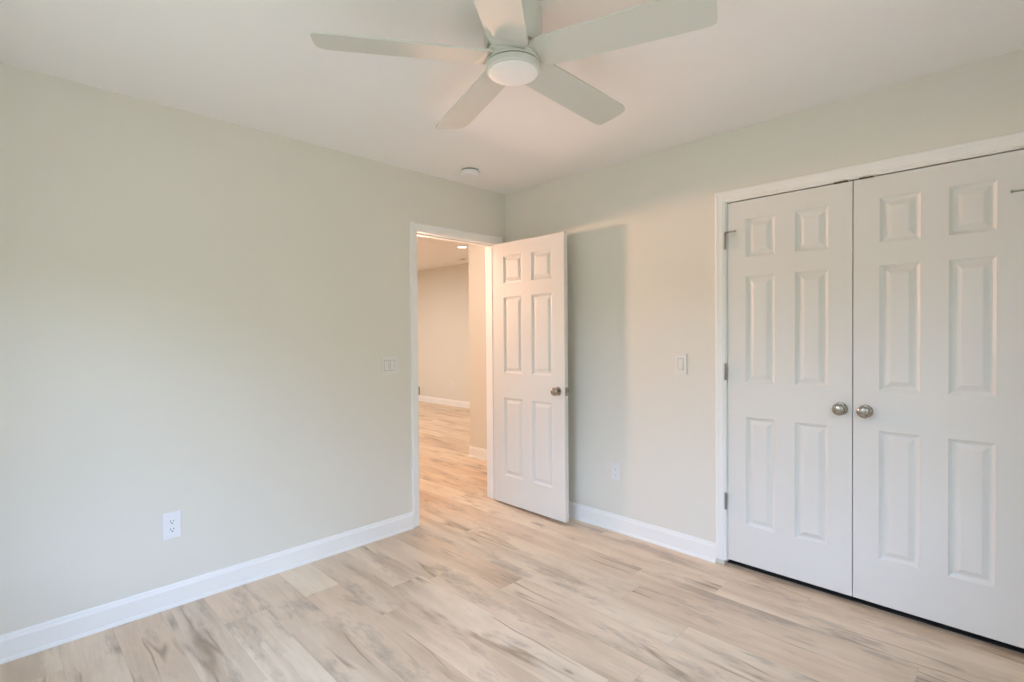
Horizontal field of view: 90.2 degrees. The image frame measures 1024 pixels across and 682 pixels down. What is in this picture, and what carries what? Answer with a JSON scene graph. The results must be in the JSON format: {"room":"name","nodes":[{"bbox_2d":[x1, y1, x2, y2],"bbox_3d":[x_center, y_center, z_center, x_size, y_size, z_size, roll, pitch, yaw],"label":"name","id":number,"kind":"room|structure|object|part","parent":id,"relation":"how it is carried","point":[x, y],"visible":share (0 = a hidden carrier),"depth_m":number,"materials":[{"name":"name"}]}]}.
{"room":"empty bedroom","nodes":[
{"label":"empty bedroom","id":0,"kind":"room"},
{"bbox_2d":[0,62,504,634],"bbox_3d":[-1.013,-0.006,3.234,0.120,2.580,4.042,0,1,45],"label":"wall","id":1,"kind":"structure","parent":0,"point":[199,314],"depth_m":2.53,"materials":[{"name":"beige paint"}]},
{"bbox_2d":[162,510,180,540],"bbox_3d":[-1.662,0.902,2.495,0.008,0.130,0.078,0,1,45],"label":"outlet","id":2,"kind":"object","parent":1,"relation":"attached to","point":[171,522],"visible":1,"depth_m":2.49,"materials":[{"name":"white plastic"}]},
{"bbox_2d":[168,526,175,532],"bbox_3d":[-1.660,0.921,2.493,0.002,0.027,0.034,0,1,45],"label":"receptacle","id":3,"kind":"object","parent":2,"relation":"attached to","point":[171,529],"depth_m":2.49,"materials":[{"name":"white plastic"}]},
{"bbox_2d":[168,518,175,524],"bbox_3d":[-1.660,0.882,2.493,0.002,0.027,0.034,0,1,45],"label":"receptacle","id":4,"kind":"object","parent":2,"relation":"attached to","point":[171,521],"depth_m":2.49,"materials":[{"name":"white plastic"}]},
{"bbox_2d":[0,512,413,664],"bbox_3d":[-1.484,1.240,2.668,0.020,0.111,2.296,0,1,45],"label":"baseboard","id":5,"kind":"structure","parent":1,"relation":"attached to","point":[20,643],"depth_m":2.52,"materials":[{"name":"white paint"}]},
{"bbox_2d":[381,356,396,374],"bbox_3d":[-0.804,0.160,3.351,0.010,0.122,0.117,0,1,45],"label":"light switch","id":6,"kind":"object","parent":1,"relation":"attached to","point":[388,363],"visible":1,"depth_m":3.35,"materials":[{"name":"beige plastic"}]},
{"bbox_2d":[409,221,501,527],"bbox_3d":[-0.427,0.226,3.825,0.154,2.088,0.868,0,1,45],"label":"door frame","id":7,"kind":"structure","parent":1,"relation":"attached to","point":[416,229],"depth_m":3.65,"materials":[{"name":"white paint"}]},
{"bbox_3d":[-0.475,0.224,3.873,0.016,2.084,0.868,0,1,45],"label":"casing","id":8,"kind":"part","parent":7,"relation":"part of","materials":[{"name":"white paint"}]},
{"bbox_2d":[493,232,568,522],"bbox_3d":[0.122,0.250,3.763,0.151,1.998,0.737,-1,1,-45],"label":"door","id":9,"kind":"structure","parent":1,"relation":"in","point":[530,311],"depth_m":3.72,"materials":[{"name":"white paint"}]},
{"bbox_3d":[0.290,0.349,3.511,0.032,0.058,0.058,-1,1,-45],"label":"knob","id":10,"kind":"part","parent":9,"relation":"part of","materials":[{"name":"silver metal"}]},
{"bbox_2d":[417,236,468,270],"bbox_3d":[-3.075,-1.405,6.966,8.079,0.140,6.512,0,1,45],"label":"ceiling","id":11,"kind":"structure","parent":0,"point":[432,253],"depth_m":7.96,"materials":[{"name":"paint"}]},
{"bbox_2d":[417,263,469,401],"bbox_3d":[-1.178,-0.097,9.547,6.943,2.580,0.120,0,1,45],"label":"wall","id":12,"kind":"structure","parent":0,"point":[443,292],"depth_m":9.55,"materials":[{"name":"beige paint"}]},
{"bbox_2d":[419,395,469,408],"bbox_3d":[-1.260,1.138,9.557,6.823,0.111,0.020,0,1,45],"label":"baseboard","id":13,"kind":"structure","parent":12,"relation":"attached to","point":[463,404],"depth_m":9.54,"materials":[{"name":"white paint"}]},
{"bbox_2d":[468,244,486,448],"bbox_3d":[0.757,-0.059,5.920,1.156,2.580,2.295,0,1,45],"label":"wall","id":14,"kind":"structure","parent":0,"point":[477,287],"depth_m":5.42,"materials":[{"name":"beige paint"}]},
{"bbox_2d":[468,446,486,460],"bbox_3d":[0.753,1.175,5.938,1.176,0.111,2.315,0,1,45],"label":"baseboard","id":15,"kind":"structure","parent":14,"relation":"attached to","point":[475,452],"depth_m":5.42,"materials":[{"name":"white paint"}]},
{"bbox_2d":[0,401,1023,681],"bbox_3d":[-1.771,1.301,5.731,11.696,0.104,6.512,0,1,45],"label":"floor","id":16,"kind":"structure","parent":0,"point":[485,588],"depth_m":2.33,"materials":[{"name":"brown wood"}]},
{"bbox_2d":[0,0,1023,193],"bbox_3d":[0.002,-1.213,1.767,3.616,0.140,3.470,0,1,45],"label":"ceiling","id":17,"kind":"structure","parent":0,"point":[255,64],"depth_m":2.12,"materials":[{"name":"paint"}]},
{"bbox_2d":[460,167,479,177],"bbox_3d":[-0.286,-1.145,3.486,0.132,0.042,0.132,0,1,45],"label":"smoke detector","id":18,"kind":"object","parent":17,"relation":"attached to","point":[469,172],"visible":1,"depth_m":3.45,"materials":[{"name":"grey plastic"}]},
{"bbox_2d":[310,0,717,128],"bbox_3d":[0.030,-1.035,1.814,1.283,0.218,1.245,0,1,45],"label":"ceiling fan","id":19,"kind":"object","parent":17,"relation":"hanging from","point":[516,52],"visible":1,"depth_m":1.69,"materials":[{"name":"white plastic"}]},
{"bbox_3d":[-0.352,-0.981,1.714,0.604,0.037,0.151,-1,1,-11],"label":"blade","id":20,"kind":"part","parent":19,"relation":"part of","materials":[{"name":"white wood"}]},
{"bbox_3d":[-0.157,-0.988,2.108,0.151,0.037,0.604,-1,1,-26],"label":"blade","id":21,"kind":"part","parent":19,"relation":"part of","materials":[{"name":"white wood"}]},
{"bbox_3d":[-0.048,-0.979,1.426,0.151,0.037,0.604,0,1,8],"label":"blade","id":22,"kind":"part","parent":19,"relation":"part of","materials":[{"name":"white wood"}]},
{"bbox_3d":[0.004,-0.969,1.784,0.187,0.007,0.187,0,1,45],"label":"blade plate","id":23,"kind":"part","parent":19,"relation":"part of","materials":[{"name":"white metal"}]},
{"bbox_3d":[0.245,-0.990,2.053,0.162,0.037,0.605,0,1,45],"label":"blade","id":24,"kind":"part","parent":19,"relation":"part of","materials":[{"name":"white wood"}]},
{"bbox_3d":[0.329,-0.985,1.626,0.604,0.037,0.151,0,1,26],"label":"blade","id":25,"kind":"part","parent":19,"relation":"part of","materials":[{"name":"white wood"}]},
{"bbox_2d":[505,48,1023,563],"bbox_3d":[1.228,0.050,2.938,3.476,2.440,0.120,0,1,45],"label":"wall","id":26,"kind":"structure","parent":0,"point":[640,230],"depth_m":3.12,"materials":[{"name":"beige paint"}]},
{"bbox_2d":[611,462,620,481],"bbox_3d":[0.693,0.869,3.397,0.074,0.120,0.008,0,1,45],"label":"outlet","id":27,"kind":"object","parent":26,"relation":"attached to","point":[615,467],"visible":1,"depth_m":3.39,"materials":[{"name":"beige plastic"}]},
{"bbox_2d":[569,501,715,562],"bbox_3d":[0.561,1.212,3.528,1.710,0.111,0.020,0,1,45],"label":"baseboard","id":28,"kind":"structure","parent":26,"relation":"attached to","point":[693,546],"depth_m":3.23,"materials":[{"name":"white paint"}]},
{"bbox_2d":[675,354,686,373],"bbox_3d":[1.012,0.138,3.062,0.074,0.122,0.010,0,1,45],"label":"light switch","id":29,"kind":"object","parent":26,"relation":"attached to","point":[680,359],"visible":1,"depth_m":3.06,"materials":[{"name":"beige plastic"}]},
{"bbox_2d":[724,181,853,595],"bbox_3d":[1.411,0.234,2.657,0.606,1.999,0.093,0,1,45],"label":"door","id":30,"kind":"structure","parent":26,"relation":"in","point":[790,255],"depth_m":2.64,"materials":[{"name":"white paint"}]},
{"bbox_3d":[1.572,0.330,2.457,0.058,0.058,0.032,0,1,45],"label":"knob","id":31,"kind":"part","parent":30,"relation":"part of","materials":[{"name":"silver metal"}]},
{"bbox_2d":[715,131,1023,560],"bbox_3d":[1.672,0.206,2.489,1.320,2.082,0.136,0,1,45],"label":"door frame","id":32,"kind":"structure","parent":26,"relation":"attached to","point":[1012,142],"depth_m":2.86,"materials":[{"name":"white paint"}]},
{"bbox_2d":[853,150,1023,647],"bbox_3d":[1.844,0.236,2.228,0.605,1.999,0.093,0,1,45],"label":"door","id":33,"kind":"structure","parent":26,"relation":"in","point":[938,250],"depth_m":2.22,"materials":[{"name":"white paint"}]},
{"bbox_3d":[1.644,0.332,2.386,0.058,0.058,0.032,0,1,45],"label":"knob","id":34,"kind":"part","parent":33,"relation":"part of","materials":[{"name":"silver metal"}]}
]}

